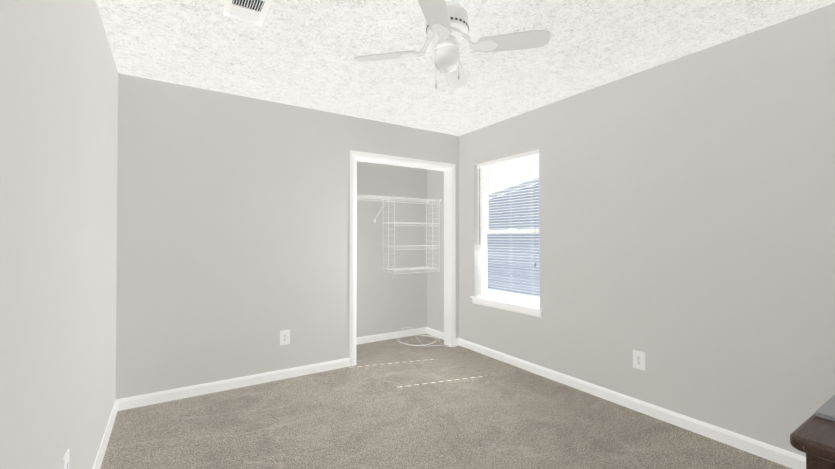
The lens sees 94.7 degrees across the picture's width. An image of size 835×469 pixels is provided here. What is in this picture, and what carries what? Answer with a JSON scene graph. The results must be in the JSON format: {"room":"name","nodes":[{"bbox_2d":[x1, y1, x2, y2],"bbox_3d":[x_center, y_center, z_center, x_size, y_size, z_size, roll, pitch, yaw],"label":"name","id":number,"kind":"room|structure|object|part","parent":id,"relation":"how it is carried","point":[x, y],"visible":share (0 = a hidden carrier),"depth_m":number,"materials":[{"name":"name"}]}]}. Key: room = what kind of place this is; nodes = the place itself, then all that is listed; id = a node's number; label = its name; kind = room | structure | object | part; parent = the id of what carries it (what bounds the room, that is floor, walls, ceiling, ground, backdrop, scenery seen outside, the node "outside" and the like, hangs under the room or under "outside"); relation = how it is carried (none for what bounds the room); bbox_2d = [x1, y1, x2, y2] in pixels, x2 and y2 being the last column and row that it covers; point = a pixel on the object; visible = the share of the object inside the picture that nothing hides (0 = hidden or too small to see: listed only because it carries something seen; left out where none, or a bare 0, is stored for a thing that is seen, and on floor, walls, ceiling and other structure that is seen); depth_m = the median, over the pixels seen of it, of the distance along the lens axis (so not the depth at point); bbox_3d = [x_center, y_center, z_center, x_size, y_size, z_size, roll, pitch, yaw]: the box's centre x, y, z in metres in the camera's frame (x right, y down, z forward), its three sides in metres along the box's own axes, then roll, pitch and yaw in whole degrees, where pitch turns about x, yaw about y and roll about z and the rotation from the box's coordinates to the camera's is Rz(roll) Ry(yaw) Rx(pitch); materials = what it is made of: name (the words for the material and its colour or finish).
{"room":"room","nodes":[
{"label":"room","id":0,"kind":"room"},
{"bbox_2d":[0,0,117,468],"bbox_3d":[-1.132,0.031,1.055,0.120,2.440,4.244,0,-1,-33],"label":"wall","id":1,"kind":"structure","parent":0,"point":[58,158],"depth_m":1.29,"materials":[{"name":"paint"}]},
{"bbox_2d":[63,449,69,468],"bbox_3d":[-1.300,0.875,1.423,0.007,0.128,0.086,0,-1,-33],"label":"electrical outlet","id":2,"kind":"object","parent":1,"relation":"attached to","point":[66,459],"visible":0.98,"depth_m":1.42,"materials":[{"name":"white plastic"}]},
{"bbox_2d":[92,399,119,468],"bbox_3d":[-1.078,1.211,1.083,0.013,0.082,4.014,0,-1,-33],"label":"baseboard","id":3,"kind":"structure","parent":1,"relation":"attached to","point":[99,458],"depth_m":2.30,"materials":[{"name":"white wood"}]},
{"bbox_2d":[116,73,458,398],"bbox_3d":[-0.875,0.059,3.681,3.160,2.440,0.110,0,-1,-33],"label":"wall","id":4,"kind":"structure","parent":0,"point":[233,236],"depth_m":3.19,"materials":[{"name":"paint"}]},
{"bbox_2d":[120,358,349,410],"bbox_3d":[-1.400,1.233,3.256,1.770,0.082,0.013,0,-1,-33],"label":"baseboard","id":5,"kind":"structure","parent":4,"relation":"attached to","point":[212,387],"depth_m":3.14,"materials":[{"name":"white wood"}]},
{"bbox_2d":[280,330,289,345],"bbox_3d":[-1.176,0.914,3.408,0.086,0.128,0.007,0,-1,-33],"label":"electrical outlet","id":6,"kind":"object","parent":4,"relation":"attached to","point":[284,337],"visible":1,"depth_m":3.41,"materials":[{"name":"white plastic"}]},
{"bbox_2d":[349,150,455,365],"bbox_3d":[-0.142,0.232,4.148,1.306,2.103,0.140,0,-1,-33],"label":"trim","id":7,"kind":"structure","parent":4,"relation":"attached to","point":[448,169],"depth_m":4.31,"materials":[{"name":"white wood"}]},
{"bbox_2d":[356,161,426,336],"bbox_3d":[-0.646,0.069,4.618,1.760,2.440,0.100,0,-1,-33],"label":"wall","id":8,"kind":"structure","parent":0,"point":[386,302],"depth_m":4.75,"materials":[{"name":"paint"}]},
{"bbox_2d":[356,327,423,344],"bbox_3d":[-0.574,1.247,4.585,1.660,0.082,0.013,0,-1,-33],"label":"baseboard","id":9,"kind":"structure","parent":8,"relation":"attached to","point":[391,335],"depth_m":4.71,"materials":[{"name":"white wood"}]},
{"bbox_2d":[357,194,440,273],"bbox_3d":[-0.491,0.009,4.470,1.660,0.899,0.320,0,-1,-33],"label":"closet shelving","id":10,"kind":"object","parent":8,"relation":"attached to","point":[423,201],"visible":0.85,"depth_m":4.68,"materials":[{"name":"white metal"}]},
{"bbox_2d":[100,334,791,468],"bbox_3d":[0.088,1.314,2.221,3.450,0.100,4.903,0,-1,-33],"label":"floor","id":11,"kind":"structure","parent":0,"point":[390,404],"depth_m":2.54,"materials":[{"name":"carpet"}]},
{"bbox_2d":[397,327,458,346],"bbox_3d":[0.084,1.229,4.589,0.517,0.125,0.696,0,-1,-33],"label":"cord","id":12,"kind":"object","parent":11,"relation":"on","point":[423,335],"visible":1,"depth_m":4.60,"materials":[{"name":"white plastic"}]},
{"bbox_2d":[790,412,834,468],"bbox_3d":[1.842,0.943,1.234,1.148,0.620,0.697,0,-1,-33],"label":"table","id":13,"kind":"object","parent":11,"relation":"on","point":[812,437],"visible":1,"depth_m":1.20,"materials":[{"name":"brown wood"}]},
{"bbox_2d":[816,394,834,420],"bbox_3d":[1.584,0.624,1.331,0.330,0.018,0.230,0,-1,-33],"label":"laptop","id":14,"kind":"object","parent":13,"relation":"on","point":[826,410],"visible":1,"depth_m":1.34,"materials":[{"name":"grey metal"}]},
{"bbox_2d":[96,0,834,135],"bbox_3d":[0.088,-1.226,2.248,3.450,0.100,4.903,0,-1,-33],"label":"ceiling","id":15,"kind":"structure","parent":0,"point":[302,53],"depth_m":2.43,"materials":[{"name":"white paint"}]},
{"bbox_2d":[223,0,271,25],"bbox_3d":[-0.857,-1.176,1.947,0.195,0.014,0.363,0,-1,-33],"label":"ceiling vent","id":16,"kind":"object","parent":15,"relation":"in","point":[253,11],"visible":1,"depth_m":2.01,"materials":[{"name":"white plastic"}]},
{"bbox_2d":[354,0,550,88],"bbox_3d":[0.156,-0.969,2.013,0.782,0.420,0.782,0,-1,-33],"label":"fan","id":17,"kind":"object","parent":15,"relation":"hanging from","point":[447,28],"visible":1,"depth_m":1.95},
{"bbox_3d":[0.156,-1.076,2.014,0.220,0.206,0.220,0,-1,-33],"label":"motor","id":18,"kind":"part","parent":17,"relation":"part of","materials":[{"name":"white metal"}]},
{"bbox_3d":[0.156,-0.908,2.013,0.134,0.133,0.134,0,-1,-33],"label":"globe","id":19,"kind":"part","parent":17,"relation":"part of","materials":[{"name":"white glass"}]},
{"bbox_2d":[427,3,834,456],"bbox_3d":[1.466,0.053,3.124,0.170,2.440,4.903,0,-1,-33],"label":"wall","id":20,"kind":"structure","parent":0,"point":[687,224],"depth_m":2.50,"materials":[{"name":"paint"}]},
{"bbox_2d":[424,327,443,339],"bbox_3d":[0.264,1.249,4.781,0.040,0.082,0.526,0,-1,-33],"label":"baseboard","id":21,"kind":"structure","parent":20,"relation":"attached to","point":[427,330],"depth_m":4.89,"materials":[{"name":"white wood"}]},
{"bbox_2d":[470,296,542,311],"bbox_3d":[0.900,0.691,3.898,0.142,0.020,0.960,0,-1,-33],"label":"window sill","id":22,"kind":"structure","parent":20,"relation":"attached to","point":[523,306],"depth_m":3.80,"materials":[{"name":"white wood"}]},
{"bbox_2d":[472,298,540,317],"bbox_3d":[0.867,0.730,3.876,0.014,0.058,0.930,0,-1,-33],"label":"apron","id":23,"kind":"object","parent":20,"relation":"attached to","point":[509,308],"visible":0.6,"depth_m":3.82,"materials":[{"name":"white wood"}]},
{"bbox_2d":[481,154,539,304],"bbox_3d":[0.982,-0.048,3.959,0.069,1.460,0.890,0,-1,-33],"label":"window unit","id":24,"kind":"structure","parent":20,"relation":"in","point":[484,275],"depth_m":4.25,"materials":[{"name":"white plastic"}]},
{"bbox_2d":[477,151,539,306],"bbox_3d":[0.916,-0.051,3.917,0.028,1.452,0.882,0,-1,-33],"label":"window blinds","id":25,"kind":"object","parent":24,"relation":"attached to","point":[514,158],"visible":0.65,"depth_m":3.88,"materials":[{"name":"white plastic"}]},
{"bbox_2d":[479,168,479,244],"bbox_3d":[0.686,-0.315,4.233,0.008,0.860,0.014,0,-1,33],"label":"blind cord","id":26,"kind":"object","parent":25,"relation":"hanging from","point":[479,209],"depth_m":4.23,"materials":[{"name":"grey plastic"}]},
{"bbox_2d":[486,162,539,296],"bbox_3d":[0.982,-0.051,3.959,0.031,1.311,0.754,0,-1,-33],"label":"window","id":27,"kind":"structure","parent":24,"relation":"attached to","point":[513,234],"depth_m":3.95,"materials":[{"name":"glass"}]},
{"bbox_2d":[455,338,805,468],"bbox_3d":[1.554,1.228,2.782,0.040,0.082,4.014,0,-1,-33],"label":"baseboard","id":28,"kind":"structure","parent":20,"relation":"attached to","point":[789,459],"depth_m":2.62,"materials":[{"name":"white wood"}]},
{"bbox_2d":[633,350,644,370],"bbox_3d":[1.590,0.902,2.760,0.007,0.128,0.086,0,-1,-33],"label":"electrical outlet","id":29,"kind":"object","parent":20,"relation":"attached to","point":[638,359],"visible":1,"depth_m":2.76,"materials":[{"name":"white plastic"}]},
{"label":"outside","id":30,"kind":"structure","parent":0,"visible":0},
{"bbox_2d":[487,183,539,297],"bbox_3d":[3.598,1.552,6.731,0.001,7.518,11.600,0,-1,-33],"label":"house","id":31,"kind":"structure","parent":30,"point":[522,247],"depth_m":8.84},
{"bbox_2d":[489,178,538,196],"bbox_3d":[3.417,-1.389,6.765,0.001,1.776,11.800,0,-1,-33],"label":"roof edge","id":32,"kind":"structure","parent":30,"point":[513,188],"depth_m":8.69,"materials":[{"name":"white"}]}
]}

